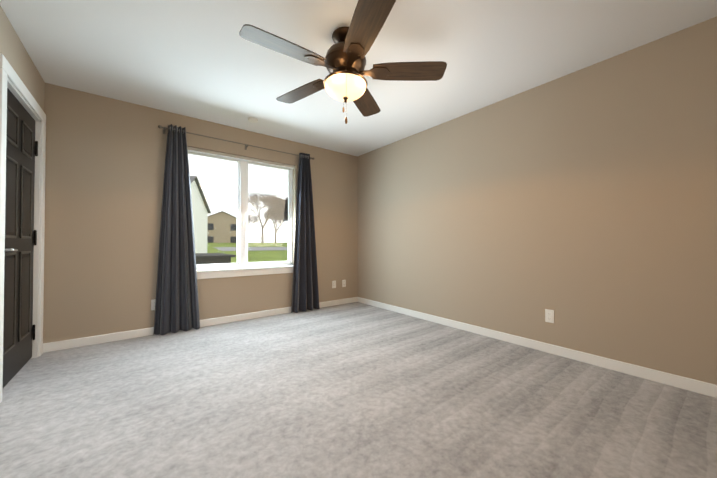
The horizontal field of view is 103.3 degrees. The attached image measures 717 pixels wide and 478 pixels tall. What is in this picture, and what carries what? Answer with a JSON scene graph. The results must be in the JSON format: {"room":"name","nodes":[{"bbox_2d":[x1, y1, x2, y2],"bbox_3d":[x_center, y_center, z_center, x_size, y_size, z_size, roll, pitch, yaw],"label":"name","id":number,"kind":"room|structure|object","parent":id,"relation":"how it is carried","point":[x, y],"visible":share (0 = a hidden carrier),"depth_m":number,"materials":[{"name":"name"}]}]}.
{"room":"empty bedroom","nodes":[
{"label":"empty bedroom","id":0,"kind":"room"},
{"bbox_2d":[0,5,44,110],"bbox_3d":[-1.594,-0.222,0.793,0.200,2.440,4.320,1,-1,-38],"label":"wall","id":1,"kind":"structure","parent":0,"point":[13,51],"depth_m":2.04,"materials":[{"name":"beige paint"}]},
{"bbox_2d":[3,88,37,387],"bbox_3d":[-2.517,-0.009,2.112,0.098,2.025,0.854,1,-1,-38],"label":"door","id":2,"kind":"structure","parent":1,"relation":"in","point":[20,234],"depth_m":2.12,"materials":[{"name":"black wood"}]},
{"bbox_2d":[0,53,45,402],"bbox_3d":[-2.575,-0.055,2.061,0.217,2.139,1.048,1,-1,-38],"label":"door frame","id":3,"kind":"structure","parent":1,"relation":"attached to","point":[8,72],"depth_m":2.40,"materials":[{"name":"white wood"}]},
{"bbox_2d":[43,83,357,342],"bbox_3d":[-1.492,-0.184,3.741,3.990,2.440,0.200,1,-1,-38],"label":"wall","id":4,"kind":"structure","parent":0,"point":[104,168],"depth_m":2.93,"materials":[{"name":"beige paint"}]},
{"bbox_2d":[151,299,155,309],"bbox_3d":[-2.188,0.707,3.053,0.070,0.115,0.009,1,-1,-38],"label":"electrical outlet","id":5,"kind":"object","parent":4,"relation":"attached to","point":[153,301],"visible":0.46,"depth_m":3.04,"materials":[{"name":"white plastic"}]},
{"bbox_2d":[43,297,358,352],"bbox_3d":[-1.431,0.993,3.631,3.570,0.082,0.025,1,-1,-38],"label":"baseboard","id":6,"kind":"structure","parent":4,"relation":"attached to","point":[85,341],"depth_m":2.99,"materials":[{"name":"white wood"}]},
{"bbox_2d":[153,124,319,334],"bbox_3d":[-1.377,-0.107,3.621,1.997,2.258,0.130,1,-1,-38],"label":"curtains","id":7,"kind":"object","parent":4,"relation":"attached to","point":[176,306],"visible":1,"depth_m":3.16,"materials":[{"name":"grey fabric"}]},
{"bbox_2d":[188,151,292,269],"bbox_3d":[-1.527,-0.344,3.738,1.390,1.440,0.074,1,-1,-38],"label":"window","id":8,"kind":"structure","parent":4,"relation":"in","point":[242,215],"depth_m":3.71,"materials":[{"name":"clear glass"}]},
{"bbox_2d":[187,147,294,168],"bbox_3d":[-1.479,-1.042,3.686,1.374,0.038,0.060,1,-1,-38],"label":"window shade","id":9,"kind":"object","parent":8,"relation":"attached to","point":[203,151],"visible":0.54,"depth_m":3.61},
{"bbox_2d":[196,265,292,278],"bbox_3d":[-1.472,0.424,3.658,1.450,0.100,0.113,1,-1,-38],"label":"window sill","id":10,"kind":"structure","parent":4,"relation":"attached to","point":[223,273],"depth_m":3.60,"materials":[{"name":"white wood"}]},
{"bbox_2d":[0,302,716,477],"bbox_3d":[-0.101,1.073,1.944,3.990,0.120,4.720,1,-1,-38],"label":"floor","id":11,"kind":"structure","parent":0,"point":[355,390],"depth_m":1.68,"materials":[{"name":"carpet"}]},
{"bbox_2d":[0,0,716,155],"bbox_3d":[-0.101,-1.487,1.976,3.990,0.120,4.720,1,-1,-38],"label":"ceiling","id":12,"kind":"structure","parent":0,"point":[202,60],"depth_m":2.14,"materials":[{"name":"white paint"}]},
{"bbox_2d":[248,117,257,122],"bbox_3d":[-1.242,-1.393,3.330,0.112,0.032,0.112,1,-1,-38],"label":"smoke detector","id":13,"kind":"object","parent":12,"relation":"attached to","point":[252,119],"visible":1,"depth_m":3.30,"materials":[{"name":"white plastic"}]},
{"bbox_2d":[239,0,446,123],"bbox_3d":[-0.128,-1.081,1.972,1.308,0.689,1.351,1,-1,-38],"label":"fan","id":14,"kind":"object","parent":12,"relation":"hanging from","point":[344,64],"visible":1,"depth_m":1.89,"materials":[{"name":"brown wood"}]},
{"bbox_2d":[358,16,716,384],"bbox_3d":[1.393,-0.192,3.127,0.200,2.440,4.320,1,-1,-38],"label":"wall","id":15,"kind":"structure","parent":0,"point":[582,203],"depth_m":2.40,"materials":[{"name":"beige paint"}]},
{"bbox_2d":[359,297,716,397],"bbox_3d":[1.309,0.986,3.046,0.013,0.082,4.320,1,-1,-38],"label":"baseboard","id":16,"kind":"structure","parent":15,"relation":"attached to","point":[697,386],"depth_m":2.37,"materials":[{"name":"white wood"}]},
{"bbox_2d":[545,309,553,322],"bbox_3d":[1.711,0.690,2.539,0.009,0.115,0.070,1,-1,-38],"label":"electrical outlet","id":17,"kind":"object","parent":15,"relation":"attached to","point":[549,316],"visible":1,"depth_m":2.54,"materials":[{"name":"white plastic"}]},
{"label":"outside","id":18,"kind":"structure","parent":0,"visible":0},
{"bbox_2d":[207,243,287,267],"bbox_3d":[-117.828,5.082,230.882,500.000,4.235,498.500,1,-1,-38],"label":"lawn","id":19,"kind":"structure","parent":18,"point":[259,257],"depth_m":43.65,"materials":[{"name":"green plant"}]},
{"bbox_2d":[190,176,210,252],"bbox_3d":[-18.470,-0.306,20.242,12.440,9.100,8.440,0,-1,-14],"label":"house","id":20,"kind":"structure","parent":19,"relation":"on","point":[200,226],"depth_m":23.23,"materials":[{"name":"white"}]},
{"bbox_2d":[195,253,235,269],"bbox_3d":[-9.247,2.628,15.832,3.500,3.520,3.900,1,-1,-38],"label":"shed","id":21,"kind":"object","parent":19,"relation":"on","point":[209,258],"depth_m":14.93,"materials":[{"name":"grey"}]},
{"bbox_2d":[207,211,236,242],"bbox_3d":[-31.724,-2.055,64.284,9.900,7.710,9.900,1,-1,-38],"label":"house","id":22,"kind":"structure","parent":19,"relation":"on","point":[218,230],"depth_m":60.54,"materials":[{"name":"beige"}]},
{"bbox_2d":[213,247,287,250],"bbox_3d":[8.255,2.262,64.900,73.953,1.277,8.807,0,-1,-29],"label":"street","id":23,"kind":"structure","parent":19,"relation":"on","point":[252,248],"depth_m":49.70,"materials":[{"name":"grey asphalt"}]},
{"bbox_2d":[248,191,287,242],"bbox_3d":[-24.526,-5.018,81.460,56.557,12.590,31.435,1,-1,-38],"label":"trees","id":24,"kind":"object","parent":19,"relation":"on","point":[277,209],"depth_m":70.56,"materials":[{"name":"grey plant"}]}
]}

